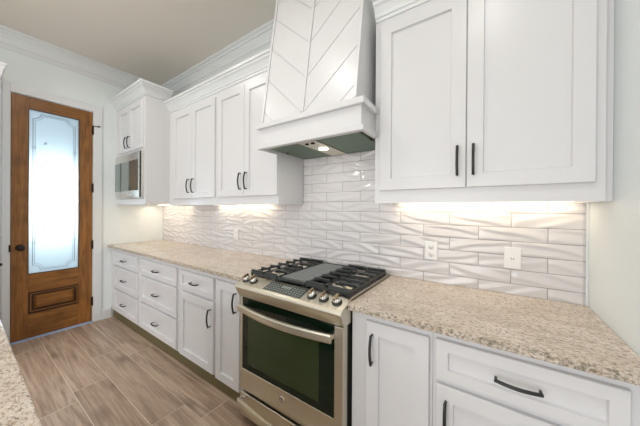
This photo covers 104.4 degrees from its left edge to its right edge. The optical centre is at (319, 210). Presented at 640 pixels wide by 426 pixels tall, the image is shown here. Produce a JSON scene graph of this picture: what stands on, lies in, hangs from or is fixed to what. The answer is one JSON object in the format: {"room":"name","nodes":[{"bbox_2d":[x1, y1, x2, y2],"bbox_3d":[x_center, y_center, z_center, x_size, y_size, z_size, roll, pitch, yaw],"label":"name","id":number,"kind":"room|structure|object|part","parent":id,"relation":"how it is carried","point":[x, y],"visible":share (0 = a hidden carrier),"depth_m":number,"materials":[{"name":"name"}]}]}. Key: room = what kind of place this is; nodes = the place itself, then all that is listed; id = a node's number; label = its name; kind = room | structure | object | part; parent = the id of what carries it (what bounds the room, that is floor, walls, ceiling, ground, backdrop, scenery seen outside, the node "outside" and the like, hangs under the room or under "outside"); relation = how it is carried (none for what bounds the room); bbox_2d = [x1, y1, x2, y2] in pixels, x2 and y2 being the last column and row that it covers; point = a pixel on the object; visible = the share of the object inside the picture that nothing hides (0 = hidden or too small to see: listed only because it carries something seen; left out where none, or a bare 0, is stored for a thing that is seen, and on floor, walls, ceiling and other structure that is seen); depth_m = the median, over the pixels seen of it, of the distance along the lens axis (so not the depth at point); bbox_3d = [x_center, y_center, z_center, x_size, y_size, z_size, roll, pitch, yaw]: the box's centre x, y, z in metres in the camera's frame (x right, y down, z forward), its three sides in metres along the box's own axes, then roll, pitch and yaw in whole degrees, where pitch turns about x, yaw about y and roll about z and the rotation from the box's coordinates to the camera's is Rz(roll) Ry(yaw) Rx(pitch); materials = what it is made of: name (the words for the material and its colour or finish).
{"room":"kitchen","nodes":[
{"label":"kitchen","id":0,"kind":"room"},
{"bbox_2d":[0,47,162,342],"bbox_3d":[-3.634,-0.220,1.762,0.120,3.110,4.600,0,0,34],"label":"wall","id":1,"kind":"structure","parent":0,"point":[143,222],"depth_m":3.06,"materials":[{"name":"white paint"}]},
{"bbox_2d":[1,81,101,339],"bbox_3d":[-2.892,0.039,2.731,0.016,2.600,0.758,0,0,34],"label":"trim","id":2,"kind":"structure","parent":1,"relation":"attached to","point":[7,87],"depth_m":2.66,"materials":[{"name":"white paint"}]},
{"bbox_2d":[8,93,99,344],"bbox_3d":[-2.913,0.081,2.755,0.194,2.515,0.688,0,0,34],"label":"door","id":3,"kind":"structure","parent":1,"relation":"in","point":[50,248],"depth_m":2.69,"materials":[{"name":"brown wood"}]},
{"bbox_3d":[-3.015,0.376,2.498,0.068,0.062,0.062,0,0,34],"label":"knob","id":4,"kind":"part","parent":3,"relation":"part of","materials":[{"name":"brown metal"}]},
{"bbox_3d":[-2.922,0.964,2.734,0.029,0.225,0.394,0,0,34],"label":"panel","id":5,"kind":"part","parent":3,"relation":"part of","materials":[{"name":"brown wood"}]},
{"bbox_3d":[-2.921,0.074,2.729,0.040,2.493,0.379,0,0,34],"label":"rail","id":6,"kind":"part","parent":3,"relation":"part of","materials":[{"name":"brown wood"}]},
{"bbox_3d":[-2.917,-0.196,2.728,0.006,1.708,0.379,0,0,34],"label":"glass pane","id":7,"kind":"part","parent":3,"relation":"part of","materials":[{"name":"white glass"}]},
{"bbox_2d":[101,306,110,319],"bbox_3d":[-2.659,1.275,3.086,0.016,0.130,0.097,0,0,34],"label":"baseboard","id":8,"kind":"structure","parent":1,"relation":"attached to","point":[105,312],"depth_m":3.08,"materials":[{"name":"white paint"}]},
{"bbox_2d":[0,18,273,97],"bbox_3d":[-2.500,-1.673,0.992,2.600,0.185,4.600,0,0,34],"label":"trim","id":9,"kind":"structure","parent":1,"relation":"attached to","point":[258,40],"depth_m":2.73,"materials":[{"name":"white paint"}]},
{"bbox_2d":[11,316,257,425],"bbox_3d":[-1.862,1.400,0.609,4.728,0.100,4.700,0,0,34],"label":"floor","id":10,"kind":"structure","parent":0,"point":[103,372],"depth_m":1.93,"materials":[{"name":"brown wood"}]},
{"bbox_2d":[0,62,6,265],"bbox_3d":[-3.150,0.019,2.002,0.409,2.638,0.744,0,0,34],"label":"tall cabinet","id":11,"kind":"object","parent":10,"relation":"on","point":[2,65],"visible":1,"depth_m":2.18,"materials":[{"name":"white paint"}]},
{"bbox_3d":[-3.141,-1.241,2.000,0.407,0.118,0.744,0,0,34],"label":"crown","id":12,"kind":"part","parent":11,"relation":"part of","materials":[{"name":"white paint"}]},
{"bbox_2d":[112,248,141,335],"bbox_3d":[-2.121,0.902,3.111,0.868,0.882,0.657,0,0,34],"label":"base cabinet","id":13,"kind":"object","parent":10,"relation":"on","point":[126,274],"visible":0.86,"depth_m":2.83,"materials":[{"name":"white paint"}]},
{"bbox_3d":[-2.244,1.087,2.855,0.710,0.262,0.020,0,0,34],"label":"drawer","id":14,"kind":"part","parent":13,"relation":"part of","materials":[{"name":"white paint"}]},
{"bbox_3d":[-2.242,0.809,2.855,0.710,0.263,0.020,0,0,34],"label":"drawer","id":15,"kind":"part","parent":13,"relation":"part of","materials":[{"name":"white paint"}]},
{"bbox_3d":[-2.240,0.582,2.854,0.710,0.162,0.020,0,0,34],"label":"drawer","id":16,"kind":"part","parent":13,"relation":"part of","materials":[{"name":"white paint"}]},
{"bbox_2d":[107,240,296,280],"bbox_3d":[-1.404,0.451,2.632,2.588,0.031,0.644,0,0,34],"label":"countertop","id":17,"kind":"structure","parent":13,"relation":"on","point":[229,264],"depth_m":2.32,"materials":[{"name":"beige stone"}]},
{"bbox_2d":[140,256,181,362],"bbox_3d":[-1.420,0.908,2.632,0.829,0.882,0.657,0,0,34],"label":"base cabinet","id":18,"kind":"object","parent":10,"relation":"on","point":[159,280],"visible":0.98,"depth_m":2.36,"materials":[{"name":"white paint"}]},
{"bbox_3d":[-1.575,1.092,2.399,0.760,0.262,0.020,0,0,34],"label":"drawer","id":19,"kind":"part","parent":18,"relation":"part of","materials":[{"name":"white paint"}]},
{"bbox_3d":[-1.573,0.815,2.398,0.760,0.263,0.020,0,0,34],"label":"drawer","id":20,"kind":"part","parent":18,"relation":"part of","materials":[{"name":"white paint"}]},
{"bbox_3d":[-1.571,0.587,2.398,0.760,0.162,0.020,0,0,34],"label":"drawer","id":21,"kind":"part","parent":18,"relation":"part of","materials":[{"name":"white paint"}]},
{"bbox_2d":[179,266,218,387],"bbox_3d":[-0.852,0.912,2.244,0.544,0.882,0.657,0,0,34],"label":"base cabinet","id":22,"kind":"object","parent":10,"relation":"on","point":[197,306],"visible":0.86,"depth_m":2.00,"materials":[{"name":"white paint"}]},
{"bbox_3d":[-1.005,0.963,2.010,0.498,0.544,0.020,0,0,34],"label":"door","id":23,"kind":"part","parent":22,"relation":"part of","materials":[{"name":"white paint"}]},
{"bbox_3d":[-1.002,0.591,2.009,0.498,0.160,0.020,0,0,34],"label":"drawer","id":24,"kind":"part","parent":22,"relation":"part of","materials":[{"name":"white paint"}]},
{"bbox_3d":[-0.840,0.814,1.863,0.012,0.139,0.039,0,0,34],"label":"handle","id":25,"kind":"part","parent":22,"relation":"part of","materials":[{"name":"black metal"}]},
{"bbox_2d":[215,276,242,400],"bbox_3d":[-0.485,0.915,1.994,0.344,0.882,0.657,0,0,34],"label":"base cabinet","id":26,"kind":"object","parent":10,"relation":"on","point":[228,318],"visible":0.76,"depth_m":1.78,"materials":[{"name":"white paint"}]},
{"bbox_3d":[-0.589,0.636,1.691,0.012,0.139,0.039,0,0,34],"label":"handle","id":27,"kind":"part","parent":26,"relation":"part of","materials":[{"name":"black metal"}]},
{"bbox_2d":[235,257,388,425],"bbox_3d":[-0.047,0.878,1.626,0.774,0.965,0.716,0,0,34],"label":"range","id":28,"kind":"object","parent":10,"relation":"on","point":[296,336],"visible":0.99,"depth_m":1.38,"materials":[{"name":"grey metal"}]},
{"bbox_3d":[-0.232,1.198,1.349,0.708,0.042,0.040,0,0,34],"label":"handle","id":29,"kind":"part","parent":28,"relation":"part of","materials":[{"name":"silver metal"}]},
{"bbox_3d":[-0.193,1.241,1.414,0.756,0.147,0.047,0,0,34],"label":"drawer","id":30,"kind":"part","parent":28,"relation":"part of","materials":[{"name":"silver metal"}]},
{"bbox_3d":[-0.240,0.609,1.353,0.683,0.046,0.046,0,0,34],"label":"handle","id":31,"kind":"part","parent":28,"relation":"part of","materials":[{"name":"silver metal"}]},
{"bbox_2d":[266,283,304,295],"bbox_3d":[-0.202,0.450,1.421,0.255,0.018,0.055,0,0,34],"label":"control panel","id":32,"kind":"object","parent":28,"relation":"on","point":[278,288],"depth_m":1.41,"materials":[{"name":"grey"}]},
{"bbox_3d":[-0.202,0.787,1.422,0.688,0.454,0.045,0,0,34],"label":"glass","id":33,"kind":"part","parent":28,"relation":"part of","materials":[{"name":"black"}]},
{"bbox_3d":[-0.193,0.496,1.407,0.774,0.115,0.107,0,0,34],"label":"control panel","id":34,"kind":"part","parent":28,"relation":"part of","materials":[{"name":"silver metal"}]},
{"bbox_3d":[-0.191,0.852,1.413,0.756,0.585,0.047,0,0,34],"label":"oven door","id":35,"kind":"part","parent":28,"relation":"part of","materials":[{"name":"silver metal"}]},
{"bbox_2d":[249,261,388,300],"bbox_3d":[-0.004,0.447,1.684,0.766,0.017,0.572,0,0,34],"label":"cooktop","id":36,"kind":"object","parent":28,"relation":"in","point":[365,288],"depth_m":1.50,"materials":[{"name":"black metal"}]},
{"bbox_3d":[0.125,0.429,1.422,0.140,0.017,0.140,0,0,34],"label":"burner","id":37,"kind":"part","parent":28,"relation":"part of","materials":[{"name":"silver metal"}]},
{"bbox_2d":[352,311,432,425],"bbox_3d":[0.462,0.923,1.347,0.368,0.882,0.657,0,0,34],"label":"base cabinet","id":38,"kind":"object","parent":10,"relation":"on","point":[392,362],"visible":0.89,"depth_m":1.11,"materials":[{"name":"white paint"}]},
{"bbox_3d":[0.231,0.639,1.131,0.012,0.139,0.039,0,0,34],"label":"handle","id":39,"kind":"part","parent":38,"relation":"part of","materials":[{"name":"black metal"}]},
{"bbox_2d":[433,332,639,425],"bbox_3d":[0.853,0.926,1.080,0.578,0.882,0.657,0,0,34],"label":"base cabinet","id":40,"kind":"object","parent":10,"relation":"on","point":[474,384],"visible":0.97,"depth_m":0.86,"materials":[{"name":"white paint"}]},
{"bbox_3d":[0.483,0.815,0.959,0.012,0.139,0.039,0,0,34],"label":"handle","id":41,"kind":"part","parent":40,"relation":"part of","materials":[{"name":"black metal"}]},
{"bbox_2d":[348,276,639,385],"bbox_3d":[0.707,0.468,1.191,0.952,0.031,0.644,0,0,34],"label":"countertop","id":42,"kind":"structure","parent":40,"relation":"on","point":[573,336],"depth_m":1.02,"materials":[{"name":"beige stone"}]},
{"bbox_3d":[0.680,0.976,0.860,0.511,0.562,0.020,0,0,34],"label":"door","id":43,"kind":"part","parent":40,"relation":"part of","materials":[{"name":"white paint"}]},
{"bbox_3d":[0.666,0.596,0.835,0.132,0.012,0.039,0,0,34],"label":"handle","id":44,"kind":"part","parent":40,"relation":"part of","materials":[{"name":"black metal"}]},
{"bbox_3d":[-1.167,0.913,0.466,1.200,0.882,0.665,0,0,34],"label":"cabinet","id":45,"kind":"object","parent":10,"relation":"on","visible":0},
{"bbox_2d":[0,320,41,425],"bbox_3d":[-1.164,0.456,0.465,1.280,0.031,0.745,0,0,34],"label":"countertop","id":46,"kind":"structure","parent":45,"relation":"on","point":[17,408],"depth_m":0.60,"materials":[{"name":"beige stone"}]},
{"bbox_2d":[0,0,275,85],"bbox_3d":[-1.752,-1.810,0.554,4.568,0.100,4.720,0,0,34],"label":"ceiling","id":47,"kind":"structure","parent":0,"point":[155,41],"depth_m":2.38,"materials":[{"name":"beige paint"}]},
{"bbox_2d":[588,0,639,356],"bbox_3d":[0.040,-0.190,-0.746,0.120,3.110,4.600,0,0,34],"label":"wall","id":48,"kind":"structure","parent":0,"point":[614,226],"depth_m":0.89,"materials":[{"name":"white paint"}]},
{"bbox_3d":[-0.466,-0.199,2.457,4.568,3.110,0.120,0,0,34],"label":"wall","id":49,"kind":"structure","parent":0,"visible":0},
{"bbox_2d":[109,48,269,204],"bbox_3d":[-1.390,-0.716,2.631,2.597,1.306,0.635,0,0,34],"label":"upper cabinet","id":50,"kind":"object","parent":49,"relation":"attached to","point":[143,124],"depth_m":2.75,"materials":[{"name":"white paint"}]},
{"bbox_3d":[-2.377,-0.958,3.006,0.343,0.530,0.020,0,0,34],"label":"door","id":51,"kind":"part","parent":50,"relation":"part of","materials":[{"name":"white paint"}]},
{"bbox_2d":[115,150,143,198],"bbox_3d":[-2.095,-0.398,3.068,0.720,0.521,0.507,0,0,34],"label":"microwave","id":52,"kind":"object","parent":50,"relation":"in","point":[129,168],"visible":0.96,"depth_m":2.80,"materials":[{"name":"grey metal"}]},
{"bbox_3d":[-2.080,-0.956,2.804,0.368,0.530,0.020,0,0,34],"label":"door","id":53,"kind":"part","parent":50,"relation":"part of","materials":[{"name":"white paint"}]},
{"bbox_2d":[170,92,240,205],"bbox_3d":[-1.289,-0.603,2.723,0.938,1.095,0.369,0,0,34],"label":"upper cabinet","id":54,"kind":"object","parent":49,"relation":"attached to","point":[193,127],"visible":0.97,"depth_m":2.55,"materials":[{"name":"white paint"}]},
{"bbox_3d":[-1.496,-0.606,2.701,0.397,0.952,0.020,0,0,34],"label":"door","id":55,"kind":"part","parent":54,"relation":"part of","materials":[{"name":"white paint"}]},
{"bbox_3d":[-1.163,-0.603,2.474,0.401,0.952,0.020,0,0,34],"label":"door","id":56,"kind":"part","parent":54,"relation":"part of","materials":[{"name":"white paint"}]},
{"bbox_2d":[217,71,303,205],"bbox_3d":[-0.572,-0.597,2.234,0.797,1.095,0.369,0,0,34],"label":"upper cabinet","id":57,"kind":"object","parent":49,"relation":"attached to","point":[246,175],"visible":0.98,"depth_m":2.09,"materials":[{"name":"white paint"}]},
{"bbox_3d":[-0.800,-0.600,2.226,0.380,0.952,0.020,0,0,34],"label":"door","id":58,"kind":"part","parent":57,"relation":"part of","materials":[{"name":"white paint"}]},
{"bbox_3d":[-0.480,-0.598,2.007,0.386,0.952,0.020,0,0,34],"label":"door","id":59,"kind":"part","parent":57,"relation":"part of","materials":[{"name":"white paint"}]},
{"bbox_2d":[256,0,377,158],"bbox_3d":[0.040,-1.085,1.721,0.814,1.326,0.528,0,0,34],"label":"range hood","id":60,"kind":"object","parent":49,"relation":"attached to","point":[320,94],"visible":0.95,"depth_m":1.54,"materials":[{"name":"white paint"}]},
{"bbox_2d":[303,150,374,202],"bbox_3d":[0.176,-0.252,1.937,0.773,0.375,0.015,0,0,34],"label":"backsplash","id":61,"kind":"structure","parent":49,"relation":"attached to","point":[349,177],"depth_m":1.94,"materials":[{"name":"white tile"}]},
{"bbox_2d":[162,202,586,305],"bbox_3d":[-0.511,0.186,2.405,4.318,0.511,0.015,0,0,34],"label":"backsplash","id":62,"kind":"structure","parent":49,"relation":"attached to","point":[472,238],"depth_m":1.60,"materials":[{"name":"white tile"}]},
{"bbox_2d":[234,229,237,239],"bbox_3d":[-0.897,0.252,2.663,0.072,0.115,0.024,0,0,34],"label":"wall outlet","id":63,"kind":"object","parent":62,"relation":"attached to","point":[235,230],"visible":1,"depth_m":2.65,"materials":[{"name":"white plastic"}]},
{"bbox_2d":[425,241,437,259],"bbox_3d":[0.705,0.252,1.569,0.072,0.115,0.024,0,0,34],"label":"wall outlet","id":64,"kind":"object","parent":62,"relation":"attached to","point":[431,248],"visible":1,"depth_m":1.56,"materials":[{"name":"white plastic"}]},
{"bbox_2d":[504,247,520,268],"bbox_3d":[1.038,0.255,1.338,0.072,0.114,0.032,0,0,34],"label":"cable jack","id":65,"kind":"object","parent":62,"relation":"attached to","point":[512,255],"visible":1,"depth_m":1.33,"materials":[{"name":"white plastic"}]},
{"bbox_2d":[372,0,614,204],"bbox_3d":[0.788,-0.622,1.297,0.952,1.166,0.382,0,0,34],"label":"upper cabinet","id":66,"kind":"object","parent":49,"relation":"attached to","point":[477,100],"depth_m":1.14,"materials":[{"name":"white paint"}]},
{"bbox_3d":[0.529,-0.589,1.319,0.432,0.952,0.020,0,0,34],"label":"door","id":67,"kind":"part","parent":66,"relation":"part of","materials":[{"name":"white paint"}]},
{"bbox_3d":[0.659,-0.240,1.193,0.012,0.146,0.039,0,0,34],"label":"handle","id":68,"kind":"part","parent":66,"relation":"part of","materials":[{"name":"black metal"}]},
{"bbox_3d":[0.714,-0.240,1.156,0.012,0.146,0.039,0,0,34],"label":"handle","id":69,"kind":"part","parent":66,"relation":"part of","materials":[{"name":"black metal"}]},
{"bbox_3d":[0.887,-0.587,1.074,0.428,0.952,0.020,0,0,34],"label":"door","id":70,"kind":"part","parent":66,"relation":"part of","materials":[{"name":"white paint"}]},
{"bbox_2d":[585,203,588,305],"bbox_3d":[1.276,0.208,1.186,0.009,0.496,0.012,0,0,34],"label":"trim","id":71,"kind":"structure","parent":49,"relation":"attached to","point":[587,204],"depth_m":1.18,"materials":[{"name":"white paint"}]}
]}

